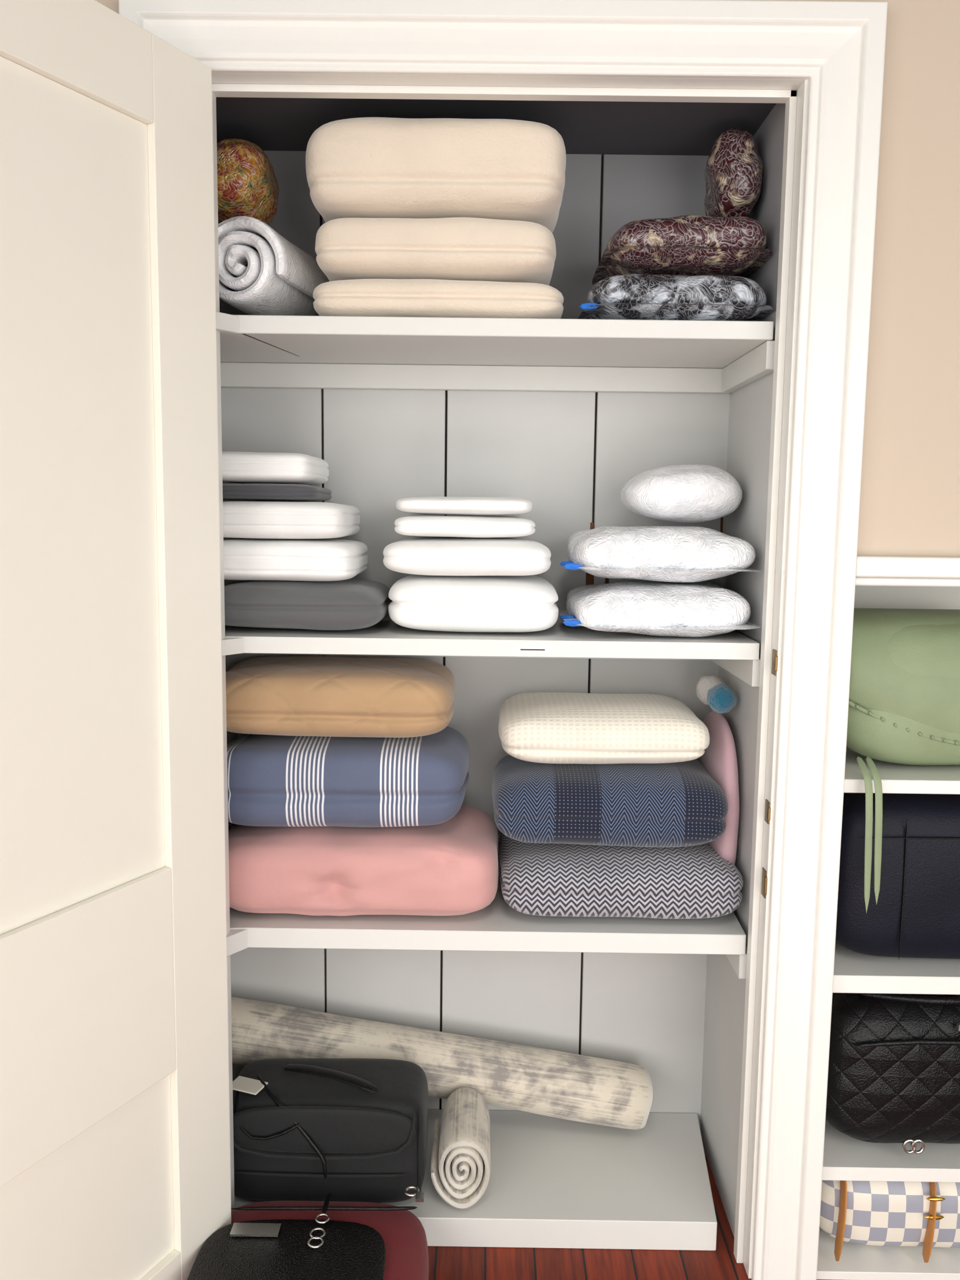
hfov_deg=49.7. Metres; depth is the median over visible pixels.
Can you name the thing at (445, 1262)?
floor
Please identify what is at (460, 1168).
rolled rug
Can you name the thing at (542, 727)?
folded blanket
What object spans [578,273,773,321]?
bag
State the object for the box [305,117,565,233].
fleece blanket
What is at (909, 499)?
wall
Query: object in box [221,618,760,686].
closet shelf
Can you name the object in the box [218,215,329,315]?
rolled towel
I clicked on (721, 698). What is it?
pom pom
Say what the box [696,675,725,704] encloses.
pom pom
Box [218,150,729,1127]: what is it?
wall
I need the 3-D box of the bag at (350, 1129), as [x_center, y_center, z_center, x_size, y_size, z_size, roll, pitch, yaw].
[-0.277,0.884,1.874,0.362,0.220,0.198,1,7,0]
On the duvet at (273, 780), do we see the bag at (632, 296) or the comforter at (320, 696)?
the comforter at (320, 696)
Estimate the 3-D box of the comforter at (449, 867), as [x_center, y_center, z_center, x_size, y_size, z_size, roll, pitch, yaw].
[-0.218,0.392,1.891,0.505,0.150,0.315,1,7,0]
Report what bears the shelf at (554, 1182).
on the floor
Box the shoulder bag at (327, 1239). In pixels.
[186,1185,428,1279]
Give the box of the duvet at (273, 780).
[226,726,469,827]
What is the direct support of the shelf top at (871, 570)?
attached to the wall at (909, 499)
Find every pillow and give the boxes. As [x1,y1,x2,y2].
[216,138,278,224]
[620,464,742,523]
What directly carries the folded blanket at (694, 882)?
on the closet shelf at (497, 926)
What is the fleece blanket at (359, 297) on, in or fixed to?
on the closet shelf at (441, 353)
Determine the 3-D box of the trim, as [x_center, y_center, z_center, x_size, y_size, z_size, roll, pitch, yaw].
[0.020,0.073,1.640,1.098,2.004,0.093,1,7,0]
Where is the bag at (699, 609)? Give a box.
[558,580,760,637]
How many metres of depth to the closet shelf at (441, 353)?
1.79 m
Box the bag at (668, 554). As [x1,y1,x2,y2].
[559,526,760,582]
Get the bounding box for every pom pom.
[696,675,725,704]
[706,683,737,713]
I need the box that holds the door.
[0,0,231,1279]
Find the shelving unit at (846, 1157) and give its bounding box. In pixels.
[816,585,959,1279]
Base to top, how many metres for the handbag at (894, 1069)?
0.279 m
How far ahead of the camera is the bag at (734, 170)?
1.70 m
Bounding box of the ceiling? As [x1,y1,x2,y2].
[215,97,776,156]
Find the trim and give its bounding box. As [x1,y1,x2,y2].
[118,0,887,1279]
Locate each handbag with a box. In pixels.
[825,992,959,1154]
[835,792,959,959]
[846,608,959,913]
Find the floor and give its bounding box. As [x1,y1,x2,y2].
[427,1151,837,1279]
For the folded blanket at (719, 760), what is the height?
0.337 m
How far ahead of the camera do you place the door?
1.39 m
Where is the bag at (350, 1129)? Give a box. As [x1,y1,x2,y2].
[232,1058,428,1203]
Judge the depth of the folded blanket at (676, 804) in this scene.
1.75 m
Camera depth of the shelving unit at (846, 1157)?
1.74 m
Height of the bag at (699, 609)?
0.086 m
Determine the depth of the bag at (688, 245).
1.65 m
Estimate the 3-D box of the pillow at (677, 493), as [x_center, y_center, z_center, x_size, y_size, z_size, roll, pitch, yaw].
[0.359,-0.262,1.857,0.208,0.104,0.201,1,7,0]
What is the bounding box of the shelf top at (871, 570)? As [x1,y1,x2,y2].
[855,556,959,586]
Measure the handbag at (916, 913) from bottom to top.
0.284 m
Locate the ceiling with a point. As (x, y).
(602, 128)
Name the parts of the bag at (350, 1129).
bag handle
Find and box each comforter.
[225,656,454,737]
[228,804,498,916]
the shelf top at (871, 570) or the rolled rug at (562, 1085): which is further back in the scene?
the rolled rug at (562, 1085)
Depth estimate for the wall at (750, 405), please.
1.83 m
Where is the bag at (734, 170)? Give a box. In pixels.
[704,128,762,217]
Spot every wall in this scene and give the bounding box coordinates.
[94,0,959,557]
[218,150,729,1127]
[700,103,785,1237]
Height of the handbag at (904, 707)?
0.464 m
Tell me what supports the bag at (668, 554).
on the bag at (699, 609)
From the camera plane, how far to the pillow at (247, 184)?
1.72 m
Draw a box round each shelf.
[215,311,774,394]
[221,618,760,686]
[226,865,747,979]
[234,1109,716,1250]
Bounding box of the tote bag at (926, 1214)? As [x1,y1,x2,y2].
[819,1180,959,1262]
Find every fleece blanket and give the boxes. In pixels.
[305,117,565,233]
[313,278,563,318]
[314,216,556,285]
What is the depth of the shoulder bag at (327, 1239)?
1.63 m
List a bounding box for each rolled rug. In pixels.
[230,996,652,1129]
[430,1087,490,1208]
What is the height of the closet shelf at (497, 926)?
0.080 m
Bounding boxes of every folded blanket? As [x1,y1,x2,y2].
[491,754,727,847]
[498,692,709,763]
[498,833,743,918]
[697,711,739,865]
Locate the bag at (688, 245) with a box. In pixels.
[591,215,772,284]

